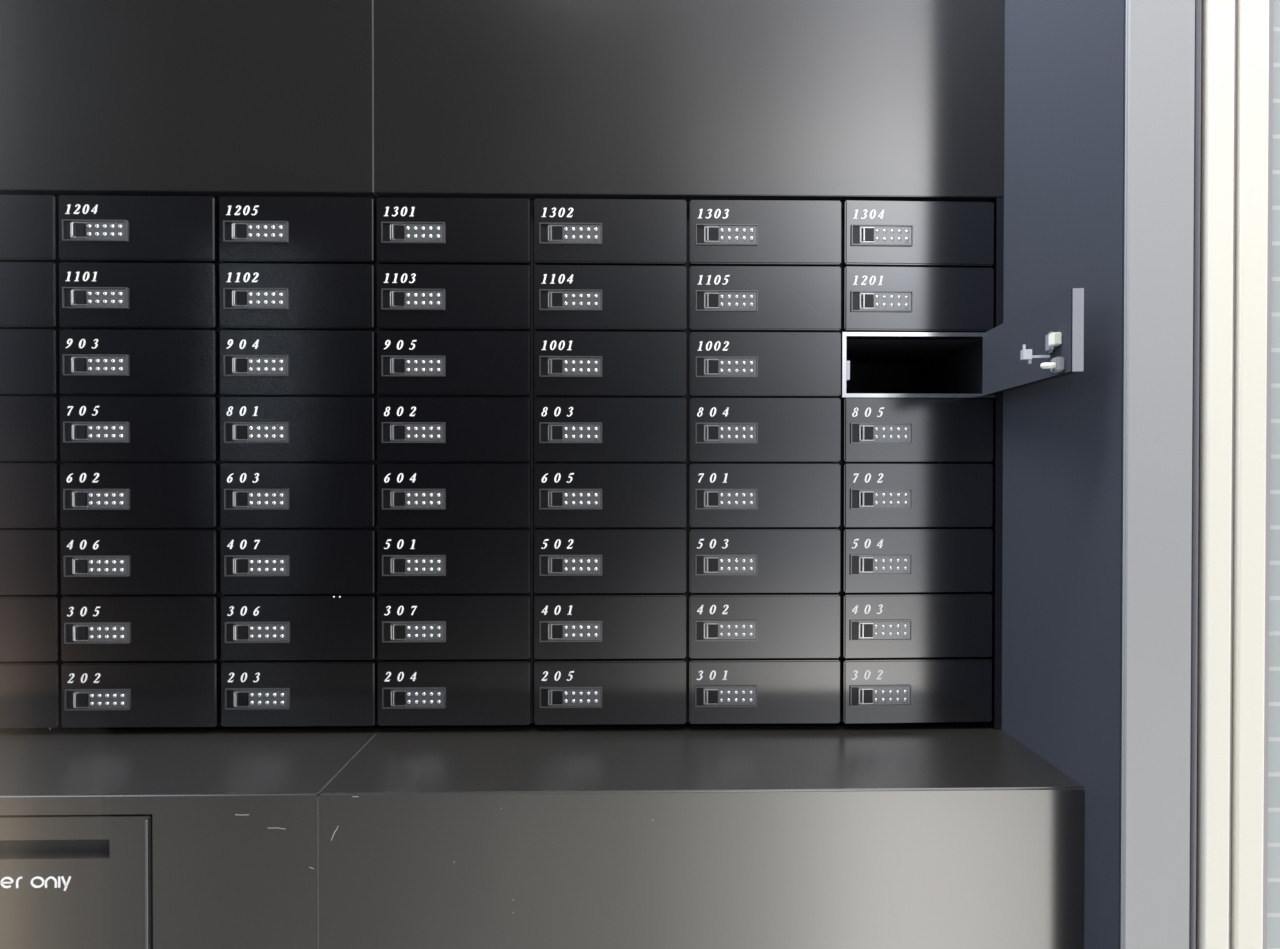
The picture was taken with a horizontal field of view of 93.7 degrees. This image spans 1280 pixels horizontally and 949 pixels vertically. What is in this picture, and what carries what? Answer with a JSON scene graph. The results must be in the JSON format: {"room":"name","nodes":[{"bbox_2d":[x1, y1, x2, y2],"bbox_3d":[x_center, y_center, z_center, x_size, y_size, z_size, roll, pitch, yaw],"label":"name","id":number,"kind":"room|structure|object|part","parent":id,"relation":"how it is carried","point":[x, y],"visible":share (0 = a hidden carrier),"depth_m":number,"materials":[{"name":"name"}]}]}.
{"room":"apartment mail room","nodes":[
{"label":"apartment mail room","id":0,"kind":"room"},
{"bbox_2d":[0,194,49,729],"bbox_3d":[-1.359,-0.008,1.210,0.040,2.900,0.300,0,0,-1],"label":"wall","id":1,"kind":"structure","parent":0,"point":[0,194],"depth_m":1.30,"materials":[{"name":"black"}]},
{"bbox_2d":[50,195,921,729],"bbox_3d":[-0.293,-0.009,1.396,2.096,2.900,0.040,0,0,-1],"label":"wall","id":2,"kind":"structure","parent":0,"point":[217,197],"depth_m":1.38,"materials":[{"name":"black"}]},
{"bbox_2d":[0,0,1003,201],"bbox_3d":[-0.338,-0.980,1.079,1.996,0.954,0.020,0,0,-1],"label":"wall","id":3,"kind":"structure","parent":0,"point":[835,100],"depth_m":1.07,"materials":[{"name":"grey metal"}]},
{"bbox_2d":[372,0,377,196],"bbox_3d":[-0.476,-0.980,1.076,0.001,0.954,0.018,0,0,-1],"label":"trim","id":4,"kind":"structure","parent":3,"relation":"attached to","point":[372,0],"depth_m":1.07,"materials":[{"name":"grey metal"}]},
{"bbox_2d":[922,0,1125,948],"bbox_3d":[0.677,-0.007,1.108,0.035,2.900,0.564,0,0,-1],"label":"wall","id":5,"kind":"structure","parent":0,"point":[1064,197],"depth_m":0.92,"materials":[{"name":"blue paint"}]},
{"bbox_2d":[988,198,1003,729],"bbox_3d":[0.653,-0.018,1.101,0.013,0.967,0.020,0,0,-1],"label":"trim","id":6,"kind":"structure","parent":5,"relation":"attached to","point":[995,723],"depth_m":1.09,"materials":[{"name":"black paint"}]},
{"bbox_2d":[1121,0,1194,948],"bbox_3d":[0.710,-0.005,0.823,0.094,2.900,0.008,0,0,-1],"label":"trim","id":7,"kind":"structure","parent":5,"relation":"attached to","point":[1160,34],"depth_m":0.82,"materials":[{"name":"grey metal"}]},
{"bbox_2d":[1189,0,1202,948],"bbox_3d":[0.765,-0.005,0.837,0.018,2.900,0.034,0,0,-1],"label":"door frame","id":8,"kind":"structure","parent":5,"relation":"attached to","point":[1198,3],"depth_m":0.82,"materials":[{"name":"grey"}]},
{"bbox_2d":[1267,0,1279,948],"bbox_3d":[1.028,-0.005,0.855,0.318,2.900,0.046,0,0,-1],"label":"wall","id":9,"kind":"structure","parent":0,"point":[1273,876],"depth_m":0.83,"materials":[{"name":"grey tile"}]},
{"bbox_2d":[1197,0,1273,948],"bbox_3d":[0.822,-0.005,0.837,0.095,2.900,0.036,0,0,-1],"label":"door","id":10,"kind":"structure","parent":9,"relation":"in","point":[1236,168],"depth_m":0.82,"materials":[{"name":"beige metal"}]},
{"bbox_3d":[-0.077,1.468,1.069,2.520,0.050,0.640,0,0,-1],"label":"floor","id":11,"kind":"structure","parent":0,"visible":0},
{"bbox_2d":[0,728,381,948],"bbox_3d":[-0.904,0.954,0.984,0.862,0.978,0.228,0,0,-1],"label":"base cabinet","id":12,"kind":"object","parent":11,"relation":"on","point":[110,838],"visible":1,"depth_m":0.88,"materials":[{"name":"grey metal"}]},
{"bbox_3d":[-0.909,0.909,0.879,0.390,0.823,0.016,0,0,-1],"label":"bin door","id":13,"kind":"part","parent":12,"relation":"part of","materials":[{"name":"black paint"}]},
{"bbox_3d":[-0.902,0.955,0.876,0.862,0.978,0.006,0,0,-1],"label":"panel","id":14,"kind":"part","parent":12,"relation":"part of","materials":[{"name":"black paint"}]},
{"bbox_2d":[0,728,381,793],"bbox_3d":[-0.904,0.474,0.985,0.862,0.018,0.219,0,0,-1],"label":"countertop","id":15,"kind":"structure","parent":12,"relation":"on","point":[269,759],"depth_m":0.98,"materials":[{"name":"black paint"}]},
{"bbox_2d":[0,660,66,727],"bbox_3d":[-1.177,0.394,1.204,0.280,0.118,0.293,0,0,-1],"label":"mailbox","id":16,"kind":"object","parent":15,"relation":"on","point":[30,691],"visible":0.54,"depth_m":1.07,"materials":[{"name":"black metal"}]},
{"bbox_2d":[0,594,66,660],"bbox_3d":[-1.177,0.275,1.203,0.280,0.118,0.293,0,0,-1],"label":"mailbox","id":17,"kind":"object","parent":16,"relation":"on","point":[30,625],"visible":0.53,"depth_m":1.07,"materials":[{"name":"black metal"}]},
{"bbox_2d":[0,529,65,594],"bbox_3d":[-1.177,0.156,1.202,0.280,0.118,0.292,0,0,-1],"label":"mailbox","id":18,"kind":"object","parent":17,"relation":"on","point":[30,559],"visible":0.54,"depth_m":1.06,"materials":[{"name":"black metal"}]},
{"bbox_2d":[0,463,65,528],"bbox_3d":[-1.177,0.037,1.202,0.280,0.118,0.292,0,0,-1],"label":"mailbox","id":19,"kind":"object","parent":18,"relation":"on","point":[29,492],"visible":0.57,"depth_m":1.06,"materials":[{"name":"black metal"}]},
{"bbox_2d":[0,396,65,462],"bbox_3d":[-1.177,-0.081,1.201,0.280,0.118,0.293,0,0,-1],"label":"mailbox","id":20,"kind":"object","parent":19,"relation":"on","point":[29,425],"visible":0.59,"depth_m":1.06,"materials":[{"name":"black metal"}]},
{"bbox_2d":[0,329,64,396],"bbox_3d":[-1.177,-0.200,1.200,0.280,0.118,0.292,0,0,-1],"label":"mailbox","id":21,"kind":"object","parent":20,"relation":"on","point":[29,358],"visible":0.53,"depth_m":1.06,"materials":[{"name":"black metal"}]},
{"bbox_2d":[0,262,64,329],"bbox_3d":[-1.177,-0.319,1.200,0.280,0.118,0.293,0,0,-1],"label":"mailbox","id":22,"kind":"object","parent":21,"relation":"on","point":[29,291],"visible":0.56,"depth_m":1.06,"materials":[{"name":"black metal"}]},
{"bbox_2d":[0,195,63,263],"bbox_3d":[-1.177,-0.438,1.199,0.280,0.118,0.293,0,0,-1],"label":"mailbox","id":23,"kind":"object","parent":22,"relation":"on","point":[29,224],"visible":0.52,"depth_m":1.06,"materials":[{"name":"black metal"}]},
{"bbox_3d":[-1.175,-0.319,1.084,0.280,0.118,0.014,0,0,-1],"label":"frame","id":24,"kind":"part","parent":22,"relation":"part of","materials":[{"name":"black metal"}]},
{"bbox_3d":[-1.175,-0.200,1.085,0.280,0.118,0.014,0,0,-1],"label":"frame","id":25,"kind":"part","parent":21,"relation":"part of","materials":[{"name":"black metal"}]},
{"bbox_3d":[-1.175,0.038,1.086,0.280,0.118,0.014,0,0,-1],"label":"frame","id":26,"kind":"part","parent":19,"relation":"part of","materials":[{"name":"black metal"}]},
{"bbox_3d":[-1.175,0.276,1.088,0.280,0.118,0.014,0,0,-1],"label":"frame","id":27,"kind":"part","parent":17,"relation":"part of","materials":[{"name":"black metal"}]},
{"bbox_3d":[-1.175,0.395,1.089,0.280,0.118,0.014,0,0,-1],"label":"frame","id":28,"kind":"part","parent":16,"relation":"part of","materials":[{"name":"black metal"}]},
{"bbox_2d":[61,659,223,727],"bbox_3d":[-0.897,0.394,1.208,0.280,0.118,0.292,0,0,-1],"label":"mailbox","id":29,"kind":"object","parent":15,"relation":"on","point":[94,693],"visible":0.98,"depth_m":1.07,"materials":[{"name":"black metal"}]},
{"bbox_2d":[61,594,223,660],"bbox_3d":[-0.897,0.275,1.208,0.280,0.118,0.292,0,0,-1],"label":"mailbox","id":30,"kind":"object","parent":29,"relation":"on","point":[94,627],"visible":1,"depth_m":1.07,"materials":[{"name":"black metal"}]},
{"bbox_2d":[60,528,225,594],"bbox_3d":[-0.897,0.157,1.207,0.280,0.118,0.293,0,0,-1],"label":"mailbox","id":31,"kind":"object","parent":30,"relation":"on","point":[93,560],"visible":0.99,"depth_m":1.07,"materials":[{"name":"black metal"}]},
{"bbox_2d":[60,463,221,528],"bbox_3d":[-0.897,0.038,1.206,0.280,0.118,0.293,0,0,-1],"label":"mailbox","id":32,"kind":"object","parent":31,"relation":"on","point":[92,495],"visible":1,"depth_m":1.07,"materials":[{"name":"black metal"}]},
{"bbox_2d":[60,396,223,462],"bbox_3d":[-0.897,-0.081,1.205,0.280,0.118,0.292,0,0,-1],"label":"mailbox","id":33,"kind":"object","parent":32,"relation":"on","point":[92,429],"visible":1,"depth_m":1.07,"materials":[{"name":"black metal"}]},
{"bbox_2d":[59,329,222,396],"bbox_3d":[-0.897,-0.200,1.204,0.280,0.118,0.293,0,0,-1],"label":"mailbox","id":34,"kind":"object","parent":33,"relation":"on","point":[93,363],"visible":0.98,"depth_m":1.07,"materials":[{"name":"black metal"}]},
{"bbox_2d":[59,262,222,330],"bbox_3d":[-0.897,-0.319,1.204,0.280,0.118,0.293,0,0,-1],"label":"mailbox","id":35,"kind":"object","parent":34,"relation":"on","point":[92,295],"visible":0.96,"depth_m":1.06,"materials":[{"name":"black metal"}]},
{"bbox_2d":[59,195,222,264],"bbox_3d":[-0.897,-0.438,1.203,0.280,0.118,0.293,0,0,-1],"label":"mailbox","id":36,"kind":"object","parent":35,"relation":"on","point":[92,228],"visible":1,"depth_m":1.06,"materials":[{"name":"black metal"}]},
{"bbox_2d":[221,659,379,726],"bbox_3d":[-0.616,0.394,1.213,0.280,0.118,0.292,0,0,-1],"label":"mailbox","id":37,"kind":"object","parent":15,"relation":"on","point":[253,692],"visible":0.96,"depth_m":1.07,"materials":[{"name":"black metal"}]},
{"bbox_2d":[221,594,378,659],"bbox_3d":[-0.615,0.276,1.212,0.280,0.118,0.292,0,0,-1],"label":"mailbox","id":38,"kind":"object","parent":37,"relation":"on","point":[253,626],"visible":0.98,"depth_m":1.07,"materials":[{"name":"black metal"}]},
{"bbox_2d":[221,528,378,593],"bbox_3d":[-0.615,0.157,1.211,0.280,0.118,0.292,0,0,-1],"label":"mailbox","id":39,"kind":"object","parent":38,"relation":"on","point":[253,560],"visible":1,"depth_m":1.07,"materials":[{"name":"black metal"}]},
{"bbox_2d":[220,463,378,527],"bbox_3d":[-0.615,0.038,1.210,0.280,0.118,0.292,0,0,-1],"label":"mailbox","id":40,"kind":"object","parent":39,"relation":"on","point":[252,495],"visible":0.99,"depth_m":1.07,"materials":[{"name":"black metal"}]},
{"bbox_2d":[220,397,378,462],"bbox_3d":[-0.615,-0.081,1.210,0.280,0.118,0.292,0,0,-1],"label":"mailbox","id":41,"kind":"object","parent":40,"relation":"on","point":[252,429],"visible":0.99,"depth_m":1.07,"materials":[{"name":"black metal"}]},
{"bbox_2d":[220,330,378,397],"bbox_3d":[-0.615,-0.200,1.209,0.280,0.118,0.292,0,0,-1],"label":"mailbox","id":42,"kind":"object","parent":41,"relation":"on","point":[253,363],"visible":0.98,"depth_m":1.07,"materials":[{"name":"black metal"}]},
{"bbox_2d":[219,263,378,331],"bbox_3d":[-0.615,-0.319,1.208,0.280,0.118,0.292,0,0,-1],"label":"mailbox","id":43,"kind":"object","parent":42,"relation":"on","point":[253,296],"visible":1,"depth_m":1.07,"materials":[{"name":"black metal"}]},
{"bbox_2d":[219,196,378,265],"bbox_3d":[-0.615,-0.438,1.207,0.280,0.118,0.292,0,0,-1],"label":"mailbox","id":44,"kind":"object","parent":43,"relation":"on","point":[260,230],"visible":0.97,"depth_m":1.07,"materials":[{"name":"black metal"}]},
{"bbox_3d":[-0.614,0.038,1.095,0.280,0.118,0.014,0,0,-1],"label":"frame","id":45,"kind":"part","parent":40,"relation":"part of","materials":[{"name":"black metal"}]},
{"bbox_2d":[317,724,1083,948],"bbox_3d":[0.094,0.955,1.000,1.133,0.978,0.225,0,0,-1],"label":"base cabinet","id":46,"kind":"object","parent":11,"relation":"on","point":[937,836],"visible":0.99,"depth_m":0.89,"materials":[{"name":"grey metal"}]},
{"bbox_2d":[321,724,1080,791],"bbox_3d":[0.094,0.475,1.000,1.132,0.018,0.219,0,0,-1],"label":"countertop","id":47,"kind":"structure","parent":46,"relation":"on","point":[937,755],"depth_m":0.98,"materials":[{"name":"black paint"}]},
{"bbox_2d":[378,657,533,725],"bbox_3d":[-0.337,0.395,1.217,0.280,0.118,0.292,0,0,-1],"label":"mailbox","id":48,"kind":"object","parent":47,"relation":"on","point":[441,691],"visible":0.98,"depth_m":1.08,"materials":[{"name":"black metal"}]},
{"bbox_2d":[377,593,533,659],"bbox_3d":[-0.337,0.276,1.216,0.280,0.118,0.292,0,0,-1],"label":"mailbox","id":49,"kind":"object","parent":48,"relation":"on","point":[453,625],"visible":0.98,"depth_m":1.08,"materials":[{"name":"black metal"}]},
{"bbox_2d":[377,528,533,593],"bbox_3d":[-0.337,0.157,1.215,0.280,0.118,0.292,0,0,-1],"label":"mailbox","id":50,"kind":"object","parent":49,"relation":"on","point":[409,560],"visible":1,"depth_m":1.08,"materials":[{"name":"black metal"}]},
{"bbox_2d":[377,463,533,527],"bbox_3d":[-0.337,0.038,1.214,0.280,0.118,0.292,0,0,-1],"label":"mailbox","id":51,"kind":"object","parent":50,"relation":"on","point":[409,495],"visible":0.98,"depth_m":1.08,"materials":[{"name":"black metal"}]},
{"bbox_2d":[377,397,533,462],"bbox_3d":[-0.337,-0.081,1.214,0.280,0.118,0.292,0,0,-1],"label":"mailbox","id":52,"kind":"object","parent":51,"relation":"on","point":[409,429],"visible":1,"depth_m":1.07,"materials":[{"name":"black metal"}]},
{"bbox_2d":[377,331,533,397],"bbox_3d":[-0.337,-0.200,1.213,0.280,0.118,0.292,0,0,-1],"label":"mailbox","id":53,"kind":"object","parent":52,"relation":"on","point":[409,363],"visible":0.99,"depth_m":1.07,"materials":[{"name":"black metal"}]},
{"bbox_2d":[377,264,533,333],"bbox_3d":[-0.337,-0.319,1.212,0.280,0.118,0.293,0,0,-1],"label":"mailbox","id":54,"kind":"object","parent":53,"relation":"on","point":[410,297],"visible":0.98,"depth_m":1.07,"materials":[{"name":"black metal"}]},
{"bbox_2d":[377,198,533,268],"bbox_3d":[-0.337,-0.438,1.212,0.280,0.118,0.292,0,0,-1],"label":"mailbox","id":55,"kind":"object","parent":54,"relation":"on","point":[439,231],"visible":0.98,"depth_m":1.07,"materials":[{"name":"black metal"}]},
{"bbox_2d":[534,657,686,724],"bbox_3d":[-0.056,0.395,1.221,0.280,0.118,0.293,0,0,-1],"label":"mailbox","id":56,"kind":"object","parent":47,"relation":"on","point":[566,691],"visible":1,"depth_m":1.08,"materials":[{"name":"black metal"}]},
{"bbox_2d":[534,593,686,658],"bbox_3d":[-0.056,0.276,1.220,0.280,0.118,0.293,0,0,-1],"label":"mailbox","id":57,"kind":"object","parent":56,"relation":"on","point":[566,625],"visible":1,"depth_m":1.08,"materials":[{"name":"black metal"}]},
{"bbox_2d":[534,528,686,592],"bbox_3d":[-0.056,0.157,1.219,0.280,0.118,0.293,0,0,-1],"label":"mailbox","id":58,"kind":"object","parent":57,"relation":"on","point":[566,560],"visible":0.99,"depth_m":1.08,"materials":[{"name":"black metal"}]},
{"bbox_2d":[534,463,686,527],"bbox_3d":[-0.056,0.038,1.218,0.280,0.118,0.293,0,0,-1],"label":"mailbox","id":59,"kind":"object","parent":58,"relation":"on","point":[566,495],"visible":1,"depth_m":1.08,"materials":[{"name":"black metal"}]},
{"bbox_2d":[534,397,686,462],"bbox_3d":[-0.056,-0.081,1.218,0.280,0.118,0.293,0,0,-1],"label":"mailbox","id":60,"kind":"object","parent":59,"relation":"on","point":[566,430],"visible":1,"depth_m":1.08,"materials":[{"name":"black metal"}]},
{"bbox_2d":[534,331,686,397],"bbox_3d":[-0.056,-0.200,1.217,0.280,0.118,0.293,0,0,-1],"label":"mailbox","id":61,"kind":"object","parent":60,"relation":"on","point":[567,364],"visible":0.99,"depth_m":1.08,"materials":[{"name":"black metal"}]},
{"bbox_2d":[534,265,686,332],"bbox_3d":[-0.056,-0.319,1.216,0.280,0.118,0.293,0,0,-1],"label":"mailbox","id":62,"kind":"object","parent":61,"relation":"on","point":[593,298],"visible":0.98,"depth_m":1.08,"materials":[{"name":"black metal"}]},
{"bbox_2d":[534,199,686,267],"bbox_3d":[-0.056,-0.438,1.216,0.280,0.118,0.293,0,0,-1],"label":"mailbox","id":63,"kind":"object","parent":62,"relation":"on","point":[620,232],"visible":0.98,"depth_m":1.08,"materials":[{"name":"black metal"}]},
{"bbox_2d":[687,657,839,723],"bbox_3d":[0.224,0.395,1.225,0.280,0.118,0.292,0,0,-1],"label":"mailbox","id":64,"kind":"object","parent":47,"relation":"on","point":[719,690],"visible":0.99,"depth_m":1.09,"materials":[{"name":"black metal"}]},
{"bbox_2d":[687,593,839,657],"bbox_3d":[0.224,0.276,1.225,0.280,0.118,0.292,0,0,-1],"label":"mailbox","id":65,"kind":"object","parent":64,"relation":"on","point":[719,625],"visible":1,"depth_m":1.09,"materials":[{"name":"black metal"}]},
{"bbox_2d":[687,528,839,592],"bbox_3d":[0.224,0.157,1.224,0.280,0.118,0.292,0,0,-1],"label":"mailbox","id":66,"kind":"object","parent":65,"relation":"on","point":[719,560],"visible":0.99,"depth_m":1.08,"materials":[{"name":"black metal"}]},
{"bbox_2d":[687,463,839,527],"bbox_3d":[0.224,0.038,1.223,0.280,0.118,0.292,0,0,-1],"label":"mailbox","id":67,"kind":"object","parent":66,"relation":"on","point":[719,495],"visible":0.98,"depth_m":1.08,"materials":[{"name":"black metal"}]},
{"bbox_2d":[687,398,840,462],"bbox_3d":[0.224,-0.081,1.222,0.280,0.118,0.292,0,0,-1],"label":"mailbox","id":68,"kind":"object","parent":67,"relation":"on","point":[719,430],"visible":1,"depth_m":1.08,"materials":[{"name":"black metal"}]},
{"bbox_2d":[687,332,840,397],"bbox_3d":[0.224,-0.200,1.222,0.280,0.118,0.292,0,0,-1],"label":"mailbox","id":69,"kind":"object","parent":68,"relation":"on","point":[719,364],"visible":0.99,"depth_m":1.08,"materials":[{"name":"black metal"}]},
{"bbox_2d":[687,266,840,332],"bbox_3d":[0.224,-0.319,1.221,0.280,0.118,0.292,0,0,-1],"label":"mailbox","id":70,"kind":"object","parent":69,"relation":"on","point":[719,298],"visible":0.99,"depth_m":1.08,"materials":[{"name":"black metal"}]},
{"bbox_2d":[687,200,840,267],"bbox_3d":[0.224,-0.438,1.220,0.280,0.118,0.292,0,0,-1],"label":"mailbox","id":71,"kind":"object","parent":70,"relation":"on","point":[719,232],"visible":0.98,"depth_m":1.08,"materials":[{"name":"black metal"}]},
{"bbox_2d":[839,657,991,723],"bbox_3d":[0.504,0.395,1.228,0.280,0.118,0.294,0,0,-1],"label":"mailbox","id":72,"kind":"object","parent":47,"relation":"on","point":[915,689],"visible":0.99,"depth_m":1.09,"materials":[{"name":"black metal"}]},
{"bbox_2d":[839,592,991,657],"bbox_3d":[0.504,0.276,1.228,0.280,0.118,0.294,0,0,-1],"label":"mailbox","id":73,"kind":"object","parent":72,"relation":"on","point":[875,624],"visible":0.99,"depth_m":1.09,"materials":[{"name":"black metal"}]},
{"bbox_2d":[839,528,992,592],"bbox_3d":[0.504,0.157,1.227,0.280,0.118,0.294,0,0,-1],"label":"mailbox","id":74,"kind":"object","parent":73,"relation":"on","point":[872,560],"visible":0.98,"depth_m":1.09,"materials":[{"name":"black metal"}]},
{"bbox_2d":[839,463,992,527],"bbox_3d":[0.504,0.038,1.226,0.280,0.118,0.294,0,0,-1],"label":"mailbox","id":75,"kind":"object","parent":74,"relation":"on","point":[872,495],"visible":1,"depth_m":1.09,"materials":[{"name":"black metal"}]},
{"bbox_2d":[839,398,992,463],"bbox_3d":[0.504,-0.081,1.226,0.280,0.118,0.294,0,0,-1],"label":"mailbox","id":76,"kind":"object","parent":75,"relation":"on","point":[873,430],"visible":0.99,"depth_m":1.09,"materials":[{"name":"black metal"}]},
{"bbox_2d":[839,288,1083,398],"bbox_3d":[0.506,-0.199,1.095,0.280,0.118,0.553,0,0,-1],"label":"mailbox","id":77,"kind":"object","parent":76,"relation":"on","point":[1045,342],"visible":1,"depth_m":1.09,"materials":[{"name":"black metal"}]},
{"bbox_3d":[0.378,-0.189,1.093,0.007,0.035,0.008,0,0,-1],"label":"strike plate","id":78,"kind":"part","parent":77,"relation":"part of","materials":[{"name":"silver metal"}]},
{"bbox_2d":[839,266,993,332],"bbox_3d":[0.504,-0.319,1.224,0.280,0.118,0.294,0,0,-1],"label":"mailbox","id":79,"kind":"object","parent":77,"relation":"on","point":[873,299],"visible":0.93,"depth_m":1.09,"materials":[{"name":"black metal"}]},
{"bbox_2d":[840,200,993,268],"bbox_3d":[0.504,-0.438,1.223,0.280,0.118,0.294,0,0,-1],"label":"mailbox","id":80,"kind":"object","parent":79,"relation":"on","point":[873,233],"visible":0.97,"depth_m":1.09,"materials":[{"name":"black metal"}]},
{"bbox_3d":[0.506,-0.199,1.103,0.280,0.118,0.028,0,0,-1],"label":"frame","id":81,"kind":"part","parent":77,"relation":"part of","materials":[{"name":"silver metal"}]},
{"bbox_3d":[0.616,-0.199,0.958,0.015,0.115,0.274,0,0,7],"label":"door","id":82,"kind":"part","parent":77,"relation":"part of","materials":[{"name":"black paint"}]}
]}

